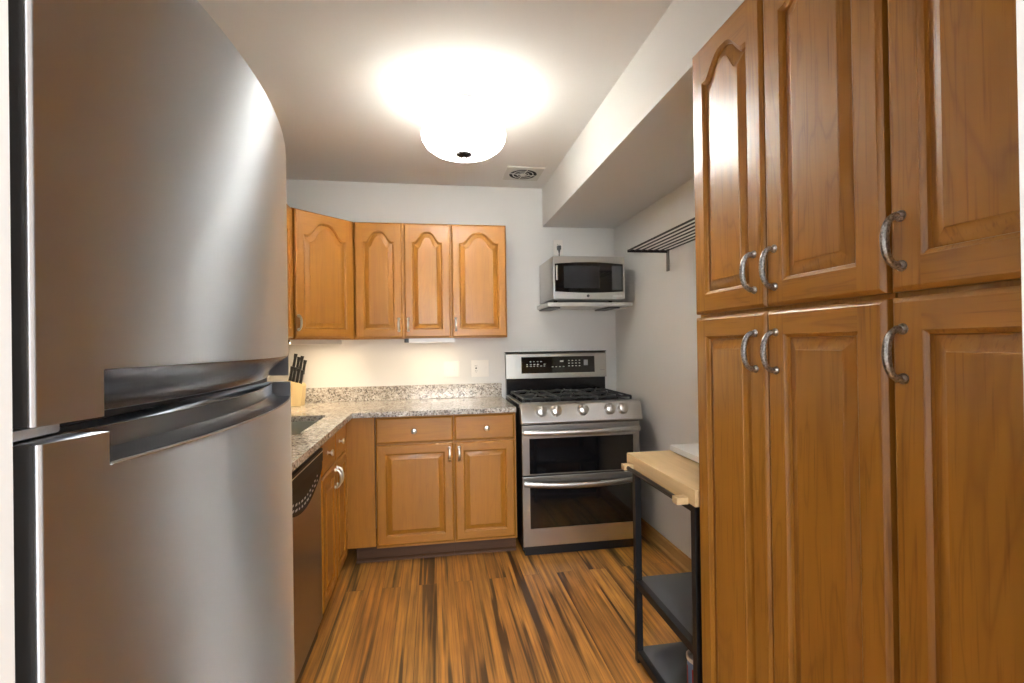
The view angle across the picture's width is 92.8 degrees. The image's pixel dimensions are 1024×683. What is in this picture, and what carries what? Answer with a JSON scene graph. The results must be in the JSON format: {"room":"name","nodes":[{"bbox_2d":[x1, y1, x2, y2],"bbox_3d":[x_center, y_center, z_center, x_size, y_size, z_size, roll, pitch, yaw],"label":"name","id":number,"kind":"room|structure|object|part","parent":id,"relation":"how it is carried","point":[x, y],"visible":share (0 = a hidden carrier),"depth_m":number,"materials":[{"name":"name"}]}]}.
{"room":"kitchen","nodes":[
{"label":"kitchen","id":0,"kind":"room"},
{"bbox_2d":[197,0,672,188],"bbox_3d":[-0.065,-1.190,0.298,4.400,0.050,6.793,-1,0,-9],"label":"ceiling","id":1,"kind":"structure","parent":0,"point":[351,87],"depth_m":2.07,"materials":[{"name":"white paint"}]},
{"bbox_2d":[421,91,505,161],"bbox_3d":[-0.229,-1.004,2.310,0.398,0.298,0.398,-1,0,-9],"label":"ceiling light","id":2,"kind":"object","parent":1,"relation":"attached to","point":[462,130],"visible":1,"depth_m":2.19,"materials":[{"name":"white glass"}]},
{"bbox_2d":[503,166,544,180],"bbox_3d":[0.075,-1.145,3.337,0.250,0.016,0.250,-1,0,-9],"label":"ceiling vent","id":3,"kind":"object","parent":1,"relation":"in","point":[512,172],"visible":1,"depth_m":3.31,"materials":[{"name":"white paint"}]},
{"bbox_2d":[270,179,616,527],"bbox_3d":[-0.444,0.090,3.618,2.713,2.471,0.100,-1,0,-9],"label":"wall","id":4,"kind":"structure","parent":0,"point":[529,244],"depth_m":3.59,"materials":[{"name":"white paint"}]},
{"bbox_2d":[288,207,358,339],"bbox_3d":[-1.327,-0.391,3.100,0.615,0.762,0.643,-1,0,-9],"label":"upper cabinet","id":5,"kind":"object","parent":4,"relation":"attached to","point":[322,245],"visible":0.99,"depth_m":2.95,"materials":[{"name":"brown wood"}]},
{"bbox_3d":[-1.218,-0.109,2.805,0.037,0.099,0.019,-1,0,35],"label":"handle","id":6,"kind":"part","parent":5,"relation":"part of","materials":[{"name":"silver metal"}]},
{"bbox_2d":[288,340,341,344],"bbox_3d":[-1.261,0.004,3.073,0.072,0.030,0.390,-1,0,35],"label":"light","id":7,"kind":"object","parent":5,"relation":"attached to","point":[291,342],"visible":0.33,"depth_m":3.04,"materials":[{"name":"white plastic"}]},
{"bbox_2d":[354,222,451,339],"bbox_3d":[-0.736,-0.399,3.337,0.621,0.762,0.365,-1,0,-9],"label":"upper cabinet","id":8,"kind":"object","parent":4,"relation":"attached to","point":[402,271],"visible":0.99,"depth_m":3.19,"materials":[{"name":"brown wood"}]},
{"bbox_3d":[-0.869,-0.398,3.177,0.300,0.750,0.020,-1,0,-9],"label":"door","id":9,"kind":"part","parent":8,"relation":"part of","materials":[{"name":"brown wood"}]},
{"bbox_3d":[-0.737,-0.110,3.168,0.019,0.095,0.037,-1,0,-9],"label":"handle","id":10,"kind":"part","parent":8,"relation":"part of","materials":[{"name":"silver metal"}]},
{"bbox_3d":[-0.677,-0.111,3.178,0.019,0.095,0.037,-1,0,-9],"label":"handle","id":11,"kind":"part","parent":8,"relation":"part of","materials":[{"name":"silver metal"}]},
{"bbox_3d":[-0.560,-0.402,3.227,0.300,0.750,0.020,-1,0,-9],"label":"door","id":12,"kind":"part","parent":8,"relation":"part of","materials":[{"name":"brown wood"}]},
{"bbox_2d":[404,338,453,342],"bbox_3d":[-0.555,-0.005,3.284,0.330,0.030,0.072,-1,0,-9],"label":"light","id":13,"kind":"object","parent":8,"relation":"attached to","point":[424,340],"visible":0.9,"depth_m":3.25,"materials":[{"name":"white plastic"}]},
{"bbox_2d":[305,383,501,402],"bbox_3d":[-0.873,0.368,3.483,1.611,0.100,0.022,-1,0,-9],"label":"backsplash","id":14,"kind":"structure","parent":4,"relation":"attached to","point":[369,393],"depth_m":3.49,"materials":[{"name":"stone"}]},
{"bbox_2d":[444,361,458,376],"bbox_3d":[-0.441,0.202,3.559,0.112,0.116,0.016,-1,0,-9],"label":"light switch","id":15,"kind":"object","parent":4,"relation":"attached to","point":[451,368],"visible":1,"depth_m":3.56,"materials":[{"name":"white plastic"}]},
{"bbox_2d":[450,224,506,338],"bbox_3d":[-0.243,-0.406,3.416,0.375,0.762,0.365,-1,0,-9],"label":"upper cabinet","id":16,"kind":"object","parent":4,"relation":"attached to","point":[478,252],"visible":1,"depth_m":3.27,"materials":[{"name":"brown wood"}]},
{"bbox_2d":[471,360,488,376],"bbox_3d":[-0.235,0.199,3.592,0.130,0.124,0.016,-1,0,-9],"label":"wall outlet","id":17,"kind":"object","parent":4,"relation":"attached to","point":[479,368],"visible":1,"depth_m":3.59,"materials":[{"name":"white plastic"}]},
{"bbox_2d":[474,363,478,373],"bbox_3d":[-0.265,0.199,3.587,0.035,0.076,0.003,-1,0,-9],"label":"receptacle","id":18,"kind":"object","parent":17,"relation":"attached to","point":[476,365],"depth_m":3.59,"materials":[{"name":"grey plastic"}]},
{"bbox_2d":[553,240,562,254],"bbox_3d":[0.350,-0.713,3.695,0.072,0.115,0.011,-1,0,-9],"label":"wall outlet","id":19,"kind":"object","parent":4,"relation":"attached to","point":[556,243],"visible":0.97,"depth_m":3.69,"materials":[{"name":"white plastic"}]},
{"bbox_2d":[537,302,632,310],"bbox_3d":[0.520,-0.251,3.548,0.617,0.039,0.346,-1,0,-9],"label":"wall shelf","id":20,"kind":"object","parent":4,"relation":"attached to","point":[550,306],"visible":1,"depth_m":3.41,"materials":[{"name":"white laminate"}]},
{"bbox_2d":[539,256,624,303],"bbox_3d":[0.484,-0.419,3.450,0.497,0.297,0.429,-1,0,-9],"label":"microwave oven","id":21,"kind":"object","parent":20,"relation":"on","point":[562,278],"visible":0.89,"depth_m":3.25,"materials":[{"name":"silver metal"}]},
{"bbox_3d":[0.295,-0.453,3.207,0.012,0.097,0.010,-1,0,-9],"label":"door handle","id":22,"kind":"part","parent":21,"relation":"part of","materials":[{"name":"silver metal"}]},
{"bbox_3d":[0.515,-0.427,3.250,0.471,0.204,0.005,-1,0,-9],"label":"door glass","id":23,"kind":"part","parent":21,"relation":"part of","materials":[{"name":"black glass"}]},
{"bbox_2d":[299,528,682,682],"bbox_3d":[-0.027,1.330,0.287,4.400,0.050,6.793,-1,0,-9],"label":"floor","id":24,"kind":"structure","parent":0,"point":[513,616],"depth_m":2.30,"materials":[{"name":"brown wood"}]},
{"bbox_2d":[8,0,294,682],"bbox_3d":[-0.784,0.458,0.665,0.831,1.720,0.690,-1,0,-9],"label":"refrigerator","id":25,"kind":"object","parent":24,"relation":"on","point":[153,523],"visible":0.98,"depth_m":0.50,"materials":[{"name":"grey metal"}]},
{"bbox_3d":[-0.451,-0.168,0.724,0.128,0.478,0.690,-1,0,-9],"label":"freezer door","id":26,"kind":"part","parent":25,"relation":"part of","materials":[{"name":"silver metal"}]},
{"bbox_3d":[-0.437,0.664,0.720,0.132,1.158,0.690,-1,0,-9],"label":"door","id":27,"kind":"part","parent":25,"relation":"part of","materials":[{"name":"silver metal"}]},
{"bbox_2d":[292,448,322,682],"bbox_3d":[-1.077,0.887,1.806,0.604,0.880,0.596,-1,0,-9],"label":"dishwasher","id":28,"kind":"object","parent":24,"relation":"on","point":[306,479],"visible":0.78,"depth_m":1.89,"materials":[{"name":"grey metal"}]},
{"bbox_3d":[-0.801,0.552,1.853,0.032,0.173,0.590,-1,0,-9],"label":"control panel","id":29,"kind":"part","parent":28,"relation":"part of","materials":[{"name":"black plastic"}]},
{"bbox_2d":[320,424,346,614],"bbox_3d":[-1.170,0.891,2.453,0.637,0.882,0.699,-1,0,-9],"label":"base cabinet","id":30,"kind":"object","parent":24,"relation":"on","point":[333,473],"visible":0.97,"depth_m":2.40,"materials":[{"name":"brown wood"}]},
{"bbox_3d":[-0.875,0.530,2.305,0.020,0.150,0.300,-1,0,-9],"label":"drawer","id":31,"kind":"part","parent":30,"relation":"part of","materials":[{"name":"brown wood"}]},
{"bbox_3d":[-0.869,0.912,2.303,0.020,0.594,0.300,-1,0,-9],"label":"door","id":32,"kind":"part","parent":30,"relation":"part of","materials":[{"name":"brown wood"}]},
{"bbox_3d":[-0.846,0.519,2.274,0.028,0.032,0.032,-1,0,-9],"label":"knob","id":33,"kind":"part","parent":30,"relation":"part of","materials":[{"name":"silver metal"}]},
{"bbox_3d":[-0.865,0.684,2.433,0.037,0.105,0.019,-1,0,-9],"label":"handle","id":34,"kind":"part","parent":30,"relation":"part of","materials":[{"name":"silver metal"}]},
{"bbox_3d":[-0.918,0.914,2.603,0.020,0.594,0.300,-1,0,-9],"label":"door","id":35,"kind":"part","parent":30,"relation":"part of","materials":[{"name":"brown wood"}]},
{"bbox_3d":[-0.923,0.532,2.605,0.020,0.150,0.300,-1,0,-9],"label":"drawer","id":36,"kind":"part","parent":30,"relation":"part of","materials":[{"name":"brown wood"}]},
{"bbox_3d":[-0.874,0.684,2.484,0.037,0.105,0.019,-1,0,-9],"label":"handle","id":37,"kind":"part","parent":30,"relation":"part of","materials":[{"name":"silver metal"}]},
{"bbox_2d":[291,383,515,471],"bbox_3d":[-0.719,0.376,2.533,1.611,0.130,1.946,-1,0,-9],"label":"countertop","id":38,"kind":"structure","parent":30,"relation":"on","point":[333,407],"depth_m":3.18,"materials":[{"name":"stone"}]},
{"bbox_2d":[291,381,305,406],"bbox_3d":[-1.426,0.339,3.232,0.095,0.170,0.100,-1,0,-9],"label":"knife block","id":39,"kind":"object","parent":38,"relation":"on","point":[298,391],"visible":0.79,"depth_m":3.19,"materials":[{"name":"brown wood"}]},
{"bbox_2d":[288,366,293,380],"bbox_3d":[-1.448,0.227,3.194,0.040,0.131,0.015,-1,0,-9],"label":"kitchen knife","id":40,"kind":"object","parent":39,"relation":"in","point":[291,367],"visible":0.92,"depth_m":3.19,"materials":[{"name":"black plastic"}]},
{"bbox_2d":[292,354,297,376],"bbox_3d":[-1.457,0.184,3.250,0.054,0.208,0.015,-1,0,-9],"label":"kitchen knife","id":41,"kind":"object","parent":39,"relation":"in","point":[295,355],"visible":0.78,"depth_m":3.25,"materials":[{"name":"black plastic"}]},
{"bbox_3d":[-1.449,0.129,3.252,0.037,0.097,0.015,-1,0,-9],"label":"handle","id":42,"kind":"part","parent":41,"relation":"part of","materials":[{"name":"black plastic"}]},
{"bbox_2d":[292,367,297,381],"bbox_3d":[-1.428,0.233,3.197,0.040,0.131,0.015,-1,0,-9],"label":"kitchen knife","id":43,"kind":"object","parent":39,"relation":"in","point":[295,368],"visible":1,"depth_m":3.19,"materials":[{"name":"black plastic"}]},
{"bbox_2d":[295,357,299,380],"bbox_3d":[-1.438,0.197,3.258,0.051,0.190,0.015,-1,0,-9],"label":"kitchen knife","id":44,"kind":"object","parent":39,"relation":"in","point":[298,358],"visible":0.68,"depth_m":3.25,"materials":[{"name":"black plastic"}]},
{"bbox_3d":[-1.431,0.150,3.260,0.037,0.097,0.015,-1,0,-9],"label":"handle","id":45,"kind":"part","parent":44,"relation":"part of","materials":[{"name":"black plastic"}]},
{"bbox_2d":[295,368,300,382],"bbox_3d":[-1.407,0.242,3.200,0.040,0.129,0.015,-1,0,-9],"label":"kitchen knife","id":46,"kind":"object","parent":39,"relation":"in","point":[298,370],"visible":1,"depth_m":3.19,"materials":[{"name":"black plastic"}]},
{"bbox_2d":[299,356,303,378],"bbox_3d":[-1.417,0.197,3.260,0.053,0.202,0.015,-1,0,-9],"label":"kitchen knife","id":47,"kind":"object","parent":39,"relation":"in","point":[301,357],"visible":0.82,"depth_m":3.26,"materials":[{"name":"black plastic"}]},
{"bbox_3d":[-1.410,0.144,3.261,0.037,0.097,0.015,-1,0,-9],"label":"handle","id":48,"kind":"part","parent":47,"relation":"part of","materials":[{"name":"black plastic"}]},
{"bbox_2d":[299,370,303,383],"bbox_3d":[-1.385,0.251,3.204,0.040,0.126,0.015,-1,0,-9],"label":"kitchen knife","id":49,"kind":"object","parent":39,"relation":"in","point":[302,371],"visible":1,"depth_m":3.20,"materials":[{"name":"black plastic"}]},
{"bbox_2d":[302,360,306,382],"bbox_3d":[-1.397,0.213,3.263,0.049,0.180,0.015,-1,0,-9],"label":"kitchen knife","id":50,"kind":"object","parent":39,"relation":"in","point":[304,361],"visible":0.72,"depth_m":3.26,"materials":[{"name":"black plastic"}]},
{"bbox_3d":[-1.392,0.172,3.264,0.037,0.097,0.015,-1,0,-9],"label":"handle","id":51,"kind":"part","parent":50,"relation":"part of","materials":[{"name":"black plastic"}]},
{"bbox_2d":[291,421,317,434],"bbox_3d":[-1.204,0.535,2.425,0.430,0.174,0.622,-1,0,-9],"label":"sink","id":52,"kind":"object","parent":38,"relation":"in","point":[296,427],"visible":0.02,"depth_m":2.73,"materials":[{"name":"silver metal"}]},
{"bbox_2d":[345,415,454,562],"bbox_3d":[-0.704,0.887,3.181,0.628,0.882,0.657,-1,0,-9],"label":"base cabinet","id":53,"kind":"object","parent":24,"relation":"on","point":[411,494],"visible":0.99,"depth_m":2.90,"materials":[{"name":"brown wood"}]},
{"bbox_3d":[-0.889,0.828,2.865,0.165,0.762,0.020,-1,0,-9],"label":"filler panel","id":54,"kind":"part","parent":53,"relation":"part of","materials":[{"name":"brown wood"}]},
{"bbox_3d":[-0.643,1.316,2.973,0.586,0.020,0.014,-1,0,-9],"label":"shoe molding","id":55,"kind":"part","parent":53,"relation":"part of","materials":[{"name":"brown wood"}]},
{"bbox_3d":[-0.581,0.528,2.917,0.453,0.150,0.020,-1,0,-9],"label":"drawer","id":56,"kind":"part","parent":53,"relation":"part of","materials":[{"name":"brown wood"}]},
{"bbox_3d":[-0.576,0.910,2.916,0.453,0.594,0.020,-1,0,-9],"label":"door","id":57,"kind":"part","parent":53,"relation":"part of","materials":[{"name":"brown wood"}]},
{"bbox_3d":[-0.374,0.679,2.921,0.019,0.095,0.037,-1,0,-9],"label":"handle","id":58,"kind":"part","parent":53,"relation":"part of","materials":[{"name":"silver metal"}]},
{"bbox_2d":[453,412,516,554],"bbox_3d":[-0.204,0.880,3.262,0.383,0.882,0.657,-1,0,-9],"label":"base cabinet","id":59,"kind":"object","parent":24,"relation":"on","point":[485,486],"visible":0.98,"depth_m":2.98,"materials":[{"name":"brown wood"}]},
{"bbox_3d":[-0.317,0.678,2.931,0.019,0.095,0.037,-1,0,-9],"label":"handle","id":60,"kind":"part","parent":59,"relation":"part of","materials":[{"name":"silver metal"}]},
{"bbox_3d":[-0.168,0.522,2.984,0.366,0.150,0.020,-1,0,-9],"label":"drawer","id":61,"kind":"part","parent":59,"relation":"part of","materials":[{"name":"brown wood"}]},
{"bbox_3d":[-0.164,1.310,3.050,0.383,0.020,0.014,-1,0,-9],"label":"shoe molding","id":62,"kind":"part","parent":59,"relation":"part of","materials":[{"name":"brown wood"}]},
{"bbox_3d":[-0.163,0.904,2.982,0.366,0.594,0.020,-1,0,-9],"label":"door","id":63,"kind":"part","parent":59,"relation":"part of","materials":[{"name":"brown wood"}]},
{"bbox_2d":[504,350,642,555],"bbox_3d":[0.388,0.692,3.311,0.772,1.241,0.730,-1,0,-9],"label":"gas range","id":64,"kind":"object","parent":24,"relation":"on","point":[574,435],"visible":0.96,"depth_m":3.02,"materials":[{"name":"silver metal"}]},
{"bbox_3d":[0.016,0.390,3.267,0.022,0.008,0.550,-1,0,-9],"label":"trim","id":65,"kind":"part","parent":64,"relation":"part of","materials":[{"name":"silver metal"}]},
{"bbox_3d":[0.167,0.376,3.144,0.100,0.030,0.100,-1,0,-9],"label":"burner","id":66,"kind":"part","parent":64,"relation":"part of","materials":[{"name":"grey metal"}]},
{"bbox_3d":[0.178,0.423,2.942,0.072,0.071,0.052,-1,0,-9],"label":"knob","id":67,"kind":"part","parent":64,"relation":"part of","materials":[{"name":"silver metal"}]},
{"bbox_3d":[0.328,0.076,3.647,0.768,0.004,0.057,-1,0,-9],"label":"trim","id":68,"kind":"part","parent":64,"relation":"part of","materials":[{"name":"black plastic"}]},
{"bbox_3d":[0.269,0.421,2.957,0.072,0.071,0.052,-1,0,-9],"label":"knob","id":69,"kind":"part","parent":64,"relation":"part of","materials":[{"name":"silver metal"}]},
{"bbox_3d":[0.344,0.171,3.616,0.558,0.120,0.010,-1,0,-9],"label":"display panel","id":70,"kind":"part","parent":64,"relation":"part of","materials":[{"name":"black glass"}]},
{"bbox_2d":[507,393,624,406],"bbox_3d":[0.381,0.399,3.328,0.762,0.020,0.545,-1,0,-9],"label":"cooktop","id":71,"kind":"object","parent":64,"relation":"in","point":[514,400],"depth_m":3.24,"materials":[{"name":"black metal"}]},
{"bbox_3d":[0.383,0.374,3.311,0.112,0.030,0.112,-1,0,-9],"label":"burner","id":72,"kind":"part","parent":64,"relation":"part of","materials":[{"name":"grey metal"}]},
{"bbox_3d":[0.438,1.032,3.025,0.754,0.424,0.021,-1,0,-9],"label":"oven door","id":73,"kind":"part","parent":64,"relation":"part of","materials":[{"name":"silver metal"}]},
{"bbox_3d":[0.443,0.864,2.983,0.742,0.046,0.066,-1,0,-9],"label":"handle","id":74,"kind":"part","parent":64,"relation":"part of","materials":[{"name":"silver metal"}]},
{"bbox_3d":[0.433,0.660,3.027,0.754,0.305,0.021,-1,0,-9],"label":"oven door","id":75,"kind":"part","parent":64,"relation":"part of","materials":[{"name":"silver metal"}]},
{"bbox_3d":[0.430,0.434,3.022,0.770,0.128,0.085,-1,0,-9],"label":"control panel","id":76,"kind":"part","parent":64,"relation":"part of","materials":[{"name":"silver metal"}]},
{"bbox_3d":[0.438,0.549,2.984,0.742,0.036,0.066,-1,0,-9],"label":"handle","id":77,"kind":"part","parent":64,"relation":"part of","materials":[{"name":"silver metal"}]},
{"bbox_3d":[0.438,0.419,2.984,0.072,0.071,0.052,-1,0,-9],"label":"knob","id":78,"kind":"part","parent":64,"relation":"part of","materials":[{"name":"silver metal"}]},
{"bbox_3d":[0.640,0.370,3.221,0.120,0.030,0.120,-1,0,-9],"label":"burner","id":79,"kind":"part","parent":64,"relation":"part of","materials":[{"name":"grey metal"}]},
{"bbox_3d":[0.608,0.417,3.012,0.072,0.071,0.052,-1,0,-9],"label":"knob","id":80,"kind":"part","parent":64,"relation":"part of","materials":[{"name":"silver metal"}]},
{"bbox_3d":[0.691,0.415,3.025,0.072,0.071,0.052,-1,0,-9],"label":"knob","id":81,"kind":"part","parent":64,"relation":"part of","materials":[{"name":"silver metal"}]},
{"bbox_2d":[621,450,702,682],"bbox_3d":[0.796,0.877,1.800,0.630,0.845,0.537,-1,0,-9],"label":"kitchen cart","id":82,"kind":"object","parent":24,"relation":"on","point":[676,597],"visible":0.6,"depth_m":1.83,"materials":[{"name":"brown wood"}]},
{"bbox_3d":[0.514,0.909,1.991,0.026,0.792,0.026,-1,0,-9],"label":"leg","id":83,"kind":"part","parent":82,"relation":"part of","materials":[{"name":"black metal"}]},
{"bbox_3d":[0.819,1.263,1.805,0.558,0.028,0.485,-1,0,-9],"label":"shelf rail","id":84,"kind":"part","parent":82,"relation":"part of","materials":[{"name":"black metal"}]},
{"bbox_3d":[0.808,0.523,1.808,0.555,0.030,0.482,-1,0,-9],"label":"frame","id":85,"kind":"part","parent":82,"relation":"part of","materials":[{"name":"black metal"}]},
{"bbox_3d":[0.815,0.977,1.806,0.558,0.028,0.485,-1,0,-9],"label":"shelf rail","id":86,"kind":"part","parent":82,"relation":"part of","materials":[{"name":"black metal"}]},
{"bbox_2d":[643,642,687,682],"bbox_3d":[0.819,1.252,1.805,0.509,0.006,0.484,-1,0,-9],"label":"shelf","id":87,"kind":"object","parent":82,"relation":"attached to","point":[668,661],"depth_m":1.91,"materials":[{"name":"grey metal"}]},
{"bbox_2d":[642,572,692,635],"bbox_3d":[0.815,0.966,1.806,0.509,0.006,0.484,-1,0,-9],"label":"shelf","id":88,"kind":"object","parent":82,"relation":"attached to","point":[673,592],"depth_m":1.86,"materials":[{"name":"grey metal"}]},
{"bbox_2d":[670,443,698,462],"bbox_3d":[0.881,0.439,1.818,0.383,0.028,0.475,-1,0,-9],"label":"cutting board","id":89,"kind":"object","parent":82,"relation":"on","point":[690,451],"visible":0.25,"depth_m":1.93,"materials":[{"name":"white plastic"}]},
{"bbox_2d":[686,649,692,682],"bbox_3d":[0.669,1.180,1.721,0.102,0.142,0.102,-1,0,-9],"label":"paint can","id":90,"kind":"object","parent":82,"relation":"on","point":[689,655],"visible":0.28,"depth_m":1.71,"materials":[{"name":"grey metal"}]},
{"bbox_3d":[0.587,0.906,1.537,0.026,0.792,0.026,-1,0,-9],"label":"leg","id":91,"kind":"part","parent":82,"relation":"part of","materials":[{"name":"black metal"}]},
{"bbox_2d":[692,0,899,682],"bbox_3d":[0.889,0.208,1.221,0.637,2.176,0.637,-1,0,-9],"label":"pantry cabinet","id":92,"kind":"object","parent":24,"relation":"on","point":[795,295],"visible":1,"depth_m":1.08,"materials":[{"name":"brown wood"}]},
{"bbox_3d":[0.589,-0.477,1.337,0.020,0.789,0.317,-1,0,-9],"label":"door","id":93,"kind":"part","parent":92,"relation":"part of","materials":[{"name":"brown wood"}]},
{"bbox_3d":[0.604,0.556,1.332,0.020,1.258,0.317,-1,0,-9],"label":"door","id":94,"kind":"part","parent":92,"relation":"part of","materials":[{"name":"brown wood"}]},
{"bbox_3d":[0.584,-0.172,1.210,0.041,0.108,0.019,-1,0,-9],"label":"handle","id":95,"kind":"part","parent":92,"relation":"part of","materials":[{"name":"grey metal"}]},
{"bbox_3d":[0.587,0.024,1.209,0.041,0.108,0.019,-1,0,-9],"label":"handle","id":96,"kind":"part","parent":92,"relation":"part of","materials":[{"name":"grey metal"}]},
{"bbox_3d":[0.595,-0.172,1.137,0.041,0.108,0.019,-1,0,-9],"label":"handle","id":97,"kind":"part","parent":92,"relation":"part of","materials":[{"name":"grey metal"}]},
{"bbox_3d":[0.598,0.024,1.137,0.041,0.108,0.019,-1,0,-9],"label":"handle","id":98,"kind":"part","parent":92,"relation":"part of","materials":[{"name":"grey metal"}]},
{"bbox_3d":[0.640,-0.479,1.022,0.020,0.789,0.310,-1,0,-9],"label":"door","id":99,"kind":"part","parent":92,"relation":"part of","materials":[{"name":"brown wood"}]},
{"bbox_3d":[0.655,0.554,1.018,0.020,1.258,0.310,-1,0,-9],"label":"door","id":100,"kind":"part","parent":92,"relation":"part of","materials":[{"name":"brown wood"}]},
{"bbox_2d":[879,0,1023,682],"bbox_3d":[0.967,0.204,0.740,0.637,2.176,0.327,-1,0,-9],"label":"pantry cabinet","id":101,"kind":"object","parent":24,"relation":"on","point":[954,261],"visible":1,"depth_m":0.75,"materials":[{"name":"brown wood"}]},
{"bbox_3d":[0.645,-0.172,0.829,0.041,0.104,0.019,-1,0,-9],"label":"handle","id":102,"kind":"part","parent":101,"relation":"part of","materials":[{"name":"grey metal"}]},
{"bbox_3d":[0.648,0.021,0.828,0.041,0.104,0.019,-1,0,-9],"label":"handle","id":103,"kind":"part","parent":101,"relation":"part of","materials":[{"name":"grey metal"}]},
{"bbox_3d":[0.691,-0.481,0.703,0.020,0.789,0.314,-1,0,-9],"label":"door","id":104,"kind":"part","parent":101,"relation":"part of","materials":[{"name":"brown wood"}]},
{"bbox_3d":[0.707,0.552,0.699,0.020,1.258,0.314,-1,0,-9],"label":"door","id":105,"kind":"part","parent":101,"relation":"part of","materials":[{"name":"brown wood"}]},
{"bbox_2d":[0,0,1023,682],"bbox_3d":[-0.053,0.070,0.335,4.400,2.471,0.120,-1,0,-9],"label":"wall","id":106,"kind":"structure","parent":0,"point":[7,625],"depth_m":0.34,"materials":[{"name":"white paint"}]},
{"bbox_2d":[614,178,700,557],"bbox_3d":[1.107,0.061,2.201,0.100,2.471,3.193,-1,0,-9],"label":"wall","id":107,"kind":"structure","parent":0,"point":[656,336],"depth_m":3.02,"materials":[{"name":"white paint"}]},
{"bbox_2d":[542,0,743,228],"bbox_3d":[0.763,-1.025,2.152,0.565,0.289,3.193,-1,0,-9],"label":"soffit","id":108,"kind":"object","parent":107,"relation":"attached to","point":[637,147],"depth_m":2.22,"materials":[{"name":"white paint"}]},
{"bbox_2d":[627,217,694,270],"bbox_3d":[0.885,-0.487,2.410,0.256,0.132,0.998,-1,0,-9],"label":"wall rack","id":109,"kind":"object","parent":107,"relation":"attached to","point":[637,250],"visible":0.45,"depth_m":2.64,"materials":[{"name":"black metal"}]},
{"bbox_2d":[641,518,691,572],"bbox_3d":[0.989,1.253,2.659,0.022,0.096,2.233,-1,0,-9],"label":"baseboard","id":110,"kind":"structure","parent":107,"relation":"attached to","point":[674,554],"depth_m":2.95,"materials":[{"name":"brown wood"}]},
{"bbox_3d":[-1.472,0.098,1.784,0.100,2.471,3.193,-1,0,-9],"label":"wall","id":111,"kind":"structure","parent":0,"visible":0},
{"bbox_2d":[286,204,292,338],"bbox_3d":[-1.366,-0.393,2.554,0.363,0.762,0.472,-1,0,-9],"label":"upper cabinet","id":112,"kind":"object","parent":111,"relation":"attached to","point":[289,209],"visible":0.06,"depth_m":2.75,"materials":[{"name":"brown wood"}]}
]}

